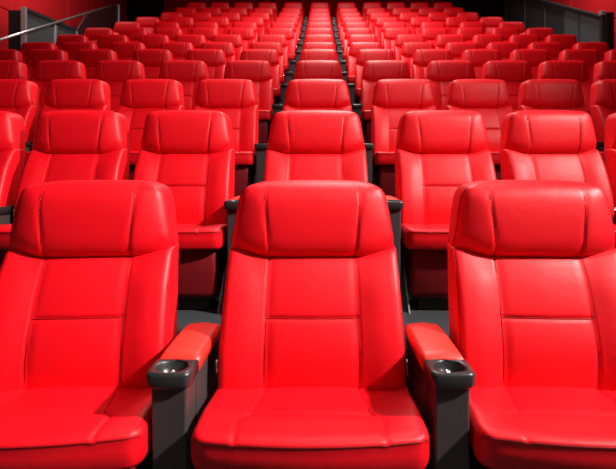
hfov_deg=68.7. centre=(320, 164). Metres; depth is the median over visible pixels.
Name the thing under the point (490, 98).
seat
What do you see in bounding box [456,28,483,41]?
seat
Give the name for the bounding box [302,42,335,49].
seat
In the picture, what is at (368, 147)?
armrest
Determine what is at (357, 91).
seat cushion
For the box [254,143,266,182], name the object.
armrest
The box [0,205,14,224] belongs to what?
armrest
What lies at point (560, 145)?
seat
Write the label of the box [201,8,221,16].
seat
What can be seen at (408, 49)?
seat
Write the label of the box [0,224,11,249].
seat cushion
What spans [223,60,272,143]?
seat
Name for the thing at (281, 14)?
seat
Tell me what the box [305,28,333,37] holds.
seat
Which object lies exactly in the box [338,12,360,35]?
seat
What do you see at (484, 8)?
door
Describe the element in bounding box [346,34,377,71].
seat
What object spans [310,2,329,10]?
seat
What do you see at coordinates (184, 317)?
floor
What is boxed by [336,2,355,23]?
seat
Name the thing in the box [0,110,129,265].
seat
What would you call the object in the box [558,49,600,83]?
seat
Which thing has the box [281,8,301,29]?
seat
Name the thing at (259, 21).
seat
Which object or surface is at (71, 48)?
seat
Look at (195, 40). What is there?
seat
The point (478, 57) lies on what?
seat
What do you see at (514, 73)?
seat
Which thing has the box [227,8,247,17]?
seat
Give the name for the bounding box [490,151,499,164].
seat cushion
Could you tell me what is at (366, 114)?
seat cushion
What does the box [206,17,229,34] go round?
seat
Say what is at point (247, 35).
seat
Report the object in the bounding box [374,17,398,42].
seat
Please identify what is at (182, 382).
armrest
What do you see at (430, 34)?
seat
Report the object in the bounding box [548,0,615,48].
wall
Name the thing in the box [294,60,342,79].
seat
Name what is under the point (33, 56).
seat
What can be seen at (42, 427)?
seat cushion
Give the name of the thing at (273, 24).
seat
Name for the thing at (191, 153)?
seat
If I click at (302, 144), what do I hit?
seat
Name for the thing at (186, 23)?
seat
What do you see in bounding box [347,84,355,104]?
armrest
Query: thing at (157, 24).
seat
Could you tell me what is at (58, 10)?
wall
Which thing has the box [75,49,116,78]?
seat
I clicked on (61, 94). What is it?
seat
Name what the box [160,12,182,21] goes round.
seat
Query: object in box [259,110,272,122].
seat cushion
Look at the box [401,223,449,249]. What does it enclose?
seat cushion
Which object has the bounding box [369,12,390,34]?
seat
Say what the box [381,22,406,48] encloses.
seat
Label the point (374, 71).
seat
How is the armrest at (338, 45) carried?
on the floor
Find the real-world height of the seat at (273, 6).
0.980 m
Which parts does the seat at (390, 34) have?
backrest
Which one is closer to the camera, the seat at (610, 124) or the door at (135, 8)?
the seat at (610, 124)
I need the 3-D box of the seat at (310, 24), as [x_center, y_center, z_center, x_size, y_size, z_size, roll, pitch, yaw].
[-0.025,-2.308,8.624,0.570,0.980,0.532,0,0,0]
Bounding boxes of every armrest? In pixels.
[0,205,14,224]
[25,142,32,151]
[146,322,220,468]
[224,196,239,262]
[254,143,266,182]
[272,104,282,115]
[280,84,287,105]
[285,72,293,83]
[289,61,296,74]
[295,51,300,62]
[296,43,302,50]
[299,36,304,43]
[300,30,305,37]
[303,17,307,23]
[331,17,335,24]
[332,24,336,30]
[333,30,338,36]
[334,36,339,47]
[336,43,341,51]
[337,51,343,61]
[339,61,346,71]
[342,72,347,82]
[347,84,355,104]
[351,104,362,121]
[364,143,373,183]
[385,195,403,279]
[404,322,474,468]
[596,142,603,151]
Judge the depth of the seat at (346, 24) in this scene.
8.72 m
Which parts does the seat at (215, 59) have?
backrest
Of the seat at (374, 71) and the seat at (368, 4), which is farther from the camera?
the seat at (368, 4)
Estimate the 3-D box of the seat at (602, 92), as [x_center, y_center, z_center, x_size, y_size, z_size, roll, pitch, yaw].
[2.365,-0.183,3.343,0.530,0.980,0.533,0,0,0]
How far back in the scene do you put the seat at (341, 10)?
10.97 m
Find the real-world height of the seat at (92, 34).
0.980 m
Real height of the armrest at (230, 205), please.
0.531 m
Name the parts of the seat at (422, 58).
backrest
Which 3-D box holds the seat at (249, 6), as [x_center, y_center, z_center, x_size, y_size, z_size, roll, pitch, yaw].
[-2.025,-3.787,11.674,0.570,0.980,0.532,0,0,0]
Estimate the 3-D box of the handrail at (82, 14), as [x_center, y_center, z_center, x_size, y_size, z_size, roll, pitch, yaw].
[-5.215,-2.408,8.700,0.040,3.146,5.017,0,0,0]
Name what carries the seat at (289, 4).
on the floor
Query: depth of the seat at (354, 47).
6.56 m
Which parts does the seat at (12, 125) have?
backrest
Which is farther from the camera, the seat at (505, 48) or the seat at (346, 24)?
the seat at (346, 24)
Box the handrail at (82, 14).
[0,5,111,40]
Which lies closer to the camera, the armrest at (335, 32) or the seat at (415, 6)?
the armrest at (335, 32)
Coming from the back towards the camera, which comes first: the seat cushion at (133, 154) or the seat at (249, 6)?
the seat at (249, 6)
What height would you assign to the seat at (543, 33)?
0.980 m
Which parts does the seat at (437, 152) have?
panel, seat, backrest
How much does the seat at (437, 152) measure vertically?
0.980 m
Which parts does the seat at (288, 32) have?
backrest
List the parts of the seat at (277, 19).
backrest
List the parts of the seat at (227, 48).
backrest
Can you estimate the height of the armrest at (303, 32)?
0.463 m
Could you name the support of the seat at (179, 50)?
on the floor
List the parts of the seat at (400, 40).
backrest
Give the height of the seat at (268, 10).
0.980 m
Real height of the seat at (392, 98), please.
0.980 m
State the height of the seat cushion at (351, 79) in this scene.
0.097 m
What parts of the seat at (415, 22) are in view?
backrest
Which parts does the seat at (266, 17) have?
backrest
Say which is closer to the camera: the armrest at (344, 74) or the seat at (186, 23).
the armrest at (344, 74)
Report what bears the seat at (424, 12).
on the floor
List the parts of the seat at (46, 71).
backrest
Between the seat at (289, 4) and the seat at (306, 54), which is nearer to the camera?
the seat at (306, 54)
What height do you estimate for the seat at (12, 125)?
0.980 m
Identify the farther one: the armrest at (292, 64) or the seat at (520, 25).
the seat at (520, 25)
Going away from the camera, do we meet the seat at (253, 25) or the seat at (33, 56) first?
the seat at (33, 56)
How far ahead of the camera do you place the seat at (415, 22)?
9.42 m
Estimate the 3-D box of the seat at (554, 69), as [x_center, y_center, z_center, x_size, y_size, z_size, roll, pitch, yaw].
[2.583,-0.626,4.623,0.570,0.980,0.533,0,0,0]
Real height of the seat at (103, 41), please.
0.980 m
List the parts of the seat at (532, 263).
panel, backrest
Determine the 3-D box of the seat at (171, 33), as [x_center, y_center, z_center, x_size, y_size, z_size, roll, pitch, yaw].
[-2.735,-1.978,7.924,0.570,0.980,0.532,0,0,0]
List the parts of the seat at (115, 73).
backrest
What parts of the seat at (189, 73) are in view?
backrest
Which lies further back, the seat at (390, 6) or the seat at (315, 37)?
the seat at (390, 6)
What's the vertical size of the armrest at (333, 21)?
0.463 m
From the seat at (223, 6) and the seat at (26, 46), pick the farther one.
the seat at (223, 6)
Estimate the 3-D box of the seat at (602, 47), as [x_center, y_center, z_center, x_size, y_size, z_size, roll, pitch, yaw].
[3.988,-1.325,6.474,0.570,0.980,0.532,0,0,0]
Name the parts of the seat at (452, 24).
backrest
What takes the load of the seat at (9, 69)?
on the floor
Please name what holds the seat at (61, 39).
on the floor
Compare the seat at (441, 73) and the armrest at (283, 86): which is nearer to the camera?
the seat at (441, 73)
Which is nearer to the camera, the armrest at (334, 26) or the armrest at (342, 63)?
the armrest at (342, 63)
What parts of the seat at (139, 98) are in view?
panel, backrest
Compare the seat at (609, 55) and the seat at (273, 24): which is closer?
the seat at (609, 55)
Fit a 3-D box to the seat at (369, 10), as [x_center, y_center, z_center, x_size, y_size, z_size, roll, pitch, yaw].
[1.355,-3.370,10.874,0.570,0.980,0.532,0,0,0]
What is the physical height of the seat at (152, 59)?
0.980 m
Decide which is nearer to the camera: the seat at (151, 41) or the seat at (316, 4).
the seat at (151, 41)
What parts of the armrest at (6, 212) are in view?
panel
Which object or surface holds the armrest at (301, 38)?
on the floor
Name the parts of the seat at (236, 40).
backrest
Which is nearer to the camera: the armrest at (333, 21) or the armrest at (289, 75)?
the armrest at (289, 75)
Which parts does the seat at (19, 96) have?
backrest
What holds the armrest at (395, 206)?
on the floor
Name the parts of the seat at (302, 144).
backrest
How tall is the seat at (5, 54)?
0.980 m
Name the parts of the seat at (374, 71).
panel, backrest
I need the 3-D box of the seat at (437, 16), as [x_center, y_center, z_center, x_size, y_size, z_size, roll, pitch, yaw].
[2.675,-2.986,10.074,0.570,0.980,0.532,0,0,0]
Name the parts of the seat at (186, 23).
backrest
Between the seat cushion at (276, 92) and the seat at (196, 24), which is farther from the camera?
the seat at (196, 24)
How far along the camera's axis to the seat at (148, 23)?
9.41 m
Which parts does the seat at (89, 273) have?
backrest, panel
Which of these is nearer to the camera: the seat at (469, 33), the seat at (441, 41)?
the seat at (441, 41)
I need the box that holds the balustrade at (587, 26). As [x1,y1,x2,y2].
[505,0,613,50]
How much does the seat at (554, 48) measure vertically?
0.980 m
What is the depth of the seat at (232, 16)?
10.17 m
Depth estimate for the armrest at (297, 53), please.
7.68 m
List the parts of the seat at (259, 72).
backrest, panel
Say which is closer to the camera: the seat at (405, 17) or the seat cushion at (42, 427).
the seat cushion at (42, 427)
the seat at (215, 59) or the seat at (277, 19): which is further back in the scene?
the seat at (277, 19)
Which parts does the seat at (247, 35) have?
backrest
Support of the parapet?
on the floor
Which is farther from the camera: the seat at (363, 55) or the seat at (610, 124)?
the seat at (363, 55)
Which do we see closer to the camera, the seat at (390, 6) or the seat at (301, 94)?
the seat at (301, 94)
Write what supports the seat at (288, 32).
on the floor
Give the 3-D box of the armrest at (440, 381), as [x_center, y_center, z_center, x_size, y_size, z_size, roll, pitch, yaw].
[0.325,0.764,1.286,0.112,0.531,0.394,0,0,0]
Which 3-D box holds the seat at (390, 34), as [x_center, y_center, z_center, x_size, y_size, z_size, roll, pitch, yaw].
[1.385,-1.978,7.924,0.570,0.980,0.532,0,0,0]
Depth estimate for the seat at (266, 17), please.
10.17 m
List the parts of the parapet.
post, slate panel, rail, post, slate panel, post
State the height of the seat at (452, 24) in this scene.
0.980 m
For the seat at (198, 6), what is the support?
on the floor
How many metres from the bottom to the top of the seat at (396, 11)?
0.980 m
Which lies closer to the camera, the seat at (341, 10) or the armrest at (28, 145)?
the armrest at (28, 145)
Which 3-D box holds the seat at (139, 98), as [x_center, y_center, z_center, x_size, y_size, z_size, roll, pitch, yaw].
[-1.312,-0.183,3.343,0.530,0.980,0.533,0,0,0]
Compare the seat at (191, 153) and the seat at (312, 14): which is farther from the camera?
the seat at (312, 14)
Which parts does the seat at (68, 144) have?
panel, backrest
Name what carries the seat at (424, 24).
on the floor
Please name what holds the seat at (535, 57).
on the floor
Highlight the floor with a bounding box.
[177,102,448,386]
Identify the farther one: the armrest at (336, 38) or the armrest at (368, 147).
the armrest at (336, 38)
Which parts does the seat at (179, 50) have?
backrest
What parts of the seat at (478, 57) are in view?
backrest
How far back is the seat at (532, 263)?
1.32 m
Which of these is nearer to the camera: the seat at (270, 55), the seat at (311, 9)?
the seat at (270, 55)
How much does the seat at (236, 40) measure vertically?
0.980 m
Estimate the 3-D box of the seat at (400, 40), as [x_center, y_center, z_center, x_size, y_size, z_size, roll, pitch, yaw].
[1.469,-1.649,7.204,0.570,0.980,0.532,0,0,0]
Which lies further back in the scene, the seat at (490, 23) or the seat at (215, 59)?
the seat at (490, 23)
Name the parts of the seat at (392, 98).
panel, backrest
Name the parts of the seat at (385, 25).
backrest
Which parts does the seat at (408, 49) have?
backrest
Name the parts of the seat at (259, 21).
backrest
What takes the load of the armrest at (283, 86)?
on the floor
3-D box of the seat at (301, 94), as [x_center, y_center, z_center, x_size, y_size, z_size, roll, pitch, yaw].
[-0.025,-0.183,3.343,0.570,0.980,0.533,0,0,0]
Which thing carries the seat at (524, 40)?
on the floor
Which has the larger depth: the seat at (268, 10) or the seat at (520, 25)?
the seat at (268, 10)
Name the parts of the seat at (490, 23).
backrest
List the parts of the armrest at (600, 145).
panel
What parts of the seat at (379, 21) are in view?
backrest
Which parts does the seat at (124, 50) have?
backrest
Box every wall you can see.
[0,0,125,48]
[126,0,442,23]
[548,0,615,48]
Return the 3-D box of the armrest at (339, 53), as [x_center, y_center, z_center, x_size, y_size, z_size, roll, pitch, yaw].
[0.336,-1.719,7.861,0.112,0.463,0.394,0,0,0]
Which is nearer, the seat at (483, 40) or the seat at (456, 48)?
the seat at (456, 48)
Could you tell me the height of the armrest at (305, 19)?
0.463 m
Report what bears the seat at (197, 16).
on the floor
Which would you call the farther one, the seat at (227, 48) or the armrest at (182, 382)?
the seat at (227, 48)
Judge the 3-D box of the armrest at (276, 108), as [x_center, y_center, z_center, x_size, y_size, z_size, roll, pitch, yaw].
[-0.423,-0.367,4.561,0.112,0.463,0.394,0,0,0]
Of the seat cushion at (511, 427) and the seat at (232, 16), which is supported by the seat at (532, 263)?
the seat cushion at (511, 427)
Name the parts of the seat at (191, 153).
backrest, seat, panel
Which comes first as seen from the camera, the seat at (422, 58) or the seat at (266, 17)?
the seat at (422, 58)
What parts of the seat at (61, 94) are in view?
backrest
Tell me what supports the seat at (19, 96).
on the floor
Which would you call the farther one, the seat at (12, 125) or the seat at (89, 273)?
the seat at (12, 125)
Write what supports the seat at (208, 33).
on the floor
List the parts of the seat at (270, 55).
panel, backrest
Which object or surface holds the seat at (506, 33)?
on the floor
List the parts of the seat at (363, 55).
backrest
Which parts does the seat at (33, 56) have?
backrest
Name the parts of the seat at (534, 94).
backrest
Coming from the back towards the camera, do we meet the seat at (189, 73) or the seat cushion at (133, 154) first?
the seat at (189, 73)
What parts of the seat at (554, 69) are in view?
backrest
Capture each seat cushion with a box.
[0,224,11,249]
[0,386,151,468]
[130,151,138,164]
[177,223,226,249]
[191,387,428,468]
[235,151,255,164]
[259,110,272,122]
[273,89,280,99]
[288,55,295,60]
[347,76,354,83]
[355,89,360,99]
[361,110,370,122]
[372,151,394,164]
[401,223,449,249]
[469,386,615,468]
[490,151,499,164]
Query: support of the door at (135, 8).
in the wall at (169, 5)
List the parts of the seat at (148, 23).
backrest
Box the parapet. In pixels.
[8,5,119,50]
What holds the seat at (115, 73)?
on the floor
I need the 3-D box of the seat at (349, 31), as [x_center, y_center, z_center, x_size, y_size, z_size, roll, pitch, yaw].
[0.675,-1.978,7.924,0.570,0.980,0.532,0,0,0]
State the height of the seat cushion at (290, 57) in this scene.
0.097 m
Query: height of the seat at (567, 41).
0.980 m
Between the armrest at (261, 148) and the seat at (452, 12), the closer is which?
the armrest at (261, 148)
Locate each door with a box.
[127,0,163,21]
[443,0,504,21]
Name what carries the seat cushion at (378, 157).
on the seat at (392, 98)
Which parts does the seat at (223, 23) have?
backrest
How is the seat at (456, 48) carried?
on the floor
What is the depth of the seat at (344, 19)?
9.42 m
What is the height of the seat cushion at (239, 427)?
0.097 m
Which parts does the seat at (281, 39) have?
backrest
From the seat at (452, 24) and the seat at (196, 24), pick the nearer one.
the seat at (196, 24)
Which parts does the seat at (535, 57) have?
backrest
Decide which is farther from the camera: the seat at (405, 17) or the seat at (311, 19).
the seat at (405, 17)
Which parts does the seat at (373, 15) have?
backrest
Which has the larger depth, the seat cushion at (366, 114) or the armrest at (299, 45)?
the armrest at (299, 45)
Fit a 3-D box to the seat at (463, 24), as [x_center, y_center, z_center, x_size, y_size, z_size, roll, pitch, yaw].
[2.955,-2.308,8.624,0.570,0.980,0.532,0,0,0]
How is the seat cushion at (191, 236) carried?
on the seat at (191, 153)
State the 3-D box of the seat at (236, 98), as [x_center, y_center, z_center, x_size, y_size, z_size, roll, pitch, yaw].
[-0.732,-0.183,3.343,0.530,0.980,0.533,0,0,0]
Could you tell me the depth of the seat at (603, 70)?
4.73 m
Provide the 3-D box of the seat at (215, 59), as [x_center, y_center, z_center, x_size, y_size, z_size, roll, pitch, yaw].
[-1.489,-1.015,5.673,0.570,0.980,0.533,0,0,0]
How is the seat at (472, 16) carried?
on the floor
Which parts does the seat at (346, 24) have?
backrest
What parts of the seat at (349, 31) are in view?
backrest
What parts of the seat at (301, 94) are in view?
backrest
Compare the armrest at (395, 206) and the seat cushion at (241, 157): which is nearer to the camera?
the armrest at (395, 206)
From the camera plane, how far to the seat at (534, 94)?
3.44 m
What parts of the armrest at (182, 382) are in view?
panel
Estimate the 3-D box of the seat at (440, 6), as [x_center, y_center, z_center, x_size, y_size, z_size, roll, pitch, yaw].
[3.215,-3.787,11.674,0.570,0.980,0.532,0,0,0]
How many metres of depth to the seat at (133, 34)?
8.02 m
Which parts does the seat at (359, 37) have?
backrest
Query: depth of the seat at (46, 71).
4.72 m
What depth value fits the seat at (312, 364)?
1.30 m
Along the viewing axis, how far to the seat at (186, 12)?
10.96 m
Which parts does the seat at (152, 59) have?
backrest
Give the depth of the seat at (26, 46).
6.57 m
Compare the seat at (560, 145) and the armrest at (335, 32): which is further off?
the armrest at (335, 32)
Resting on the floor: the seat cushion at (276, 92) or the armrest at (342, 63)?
the armrest at (342, 63)
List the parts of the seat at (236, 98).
backrest, panel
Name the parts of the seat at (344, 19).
backrest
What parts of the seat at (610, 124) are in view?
backrest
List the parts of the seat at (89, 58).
backrest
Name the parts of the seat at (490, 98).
backrest, panel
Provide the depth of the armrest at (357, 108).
4.38 m
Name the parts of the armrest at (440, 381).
panel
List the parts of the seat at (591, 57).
backrest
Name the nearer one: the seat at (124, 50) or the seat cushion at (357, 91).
the seat cushion at (357, 91)
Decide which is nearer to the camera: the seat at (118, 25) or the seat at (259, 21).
the seat at (118, 25)
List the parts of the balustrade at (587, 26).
dark panel, dark panel, dark panel, post, rail, dark panel, post, dark panel, post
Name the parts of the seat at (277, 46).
backrest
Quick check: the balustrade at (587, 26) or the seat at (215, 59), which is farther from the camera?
the balustrade at (587, 26)
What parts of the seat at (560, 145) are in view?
backrest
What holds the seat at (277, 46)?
on the floor
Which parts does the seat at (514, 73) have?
backrest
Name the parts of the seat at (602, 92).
backrest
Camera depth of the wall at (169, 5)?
13.70 m
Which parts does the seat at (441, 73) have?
backrest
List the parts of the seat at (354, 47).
backrest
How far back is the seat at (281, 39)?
7.29 m
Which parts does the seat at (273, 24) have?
backrest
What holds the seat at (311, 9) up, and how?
on the floor
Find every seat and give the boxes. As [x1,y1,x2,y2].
[0,49,22,62]
[0,60,27,79]
[0,79,39,141]
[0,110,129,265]
[0,111,25,206]
[0,180,178,468]
[20,42,56,62]
[25,49,67,80]
[26,79,110,159]
[32,60,85,113]
[55,34,88,49]
[61,42,97,60]
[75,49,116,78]
[84,28,113,43]
[94,60,144,111]
[96,34,128,48]
[110,42,145,60]
[114,22,140,33]
[117,79,184,179]
[119,28,147,41]
[132,49,172,78]
[132,110,234,313]
[136,17,159,33]
[138,34,169,48]
[152,22,179,33]
[154,28,182,41]
[158,60,208,109]
[159,42,193,59]
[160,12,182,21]
[170,17,193,34]
[175,34,205,48]
[176,8,195,16]
[186,49,225,78]
[187,2,205,11]
[190,12,211,21]
[190,28,217,41]
[191,180,428,468]
[193,22,219,34]
[193,79,258,196]
[200,42,234,62]
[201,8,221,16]
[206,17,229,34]
[210,2,229,11]
[212,34,242,60]
[219,12,240,27]
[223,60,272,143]
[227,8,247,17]
[227,28,255,49]
[232,22,257,41]
[234,2,253,13]
[240,17,264,34]
[240,49,280,103]
[248,12,270,33]
[249,42,283,101]
[253,8,273,22]
[257,34,288,83]
[258,2,276,21]
[263,110,367,182]
[267,28,295,71]
[270,22,296,59]
[275,17,298,42]
[278,12,300,35]
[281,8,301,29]
[283,79,351,111]
[284,2,303,23]
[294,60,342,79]
[299,49,337,60]
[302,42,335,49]
[304,34,334,43]
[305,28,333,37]
[306,22,332,30]
[308,17,331,24]
[309,8,329,13]
[309,12,330,18]
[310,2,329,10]
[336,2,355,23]
[337,8,357,29]
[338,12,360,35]
[340,17,363,42]
[342,22,368,50]
[343,28,371,60]
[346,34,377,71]
[347,42,381,101]
[355,49,394,103]
[361,60,410,143]
[362,2,381,21]
[365,8,385,26]
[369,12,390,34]
[371,79,435,196]
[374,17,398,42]
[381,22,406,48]
[383,28,411,51]
[386,2,404,13]
[391,8,411,17]
[394,34,425,60]
[395,110,496,313]
[398,12,420,27]
[400,42,434,78]
[409,17,432,34]
[410,2,428,11]
[412,49,452,79]
[418,8,437,16]
[419,22,445,34]
[420,28,448,44]
[426,60,475,109]
[427,12,448,22]
[433,2,452,11]
[435,34,466,48]
[443,8,463,16]
[445,17,468,33]
[445,42,478,59]
[445,79,512,179]
[447,180,615,468]
[456,12,478,21]
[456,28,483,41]
[459,22,486,33]
[461,49,501,78]
[472,34,503,48]
[479,17,502,33]
[482,60,532,111]
[486,42,520,59]
[490,28,518,41]
[498,22,524,33]
[500,110,615,248]
[508,34,540,48]
[509,49,550,78]
[518,79,604,163]
[525,28,553,41]
[527,42,562,60]
[537,60,591,114]
[544,34,577,50]
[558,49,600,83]
[572,42,608,60]
[589,79,615,141]
[593,60,615,82]
[604,49,615,60]
[604,113,615,204]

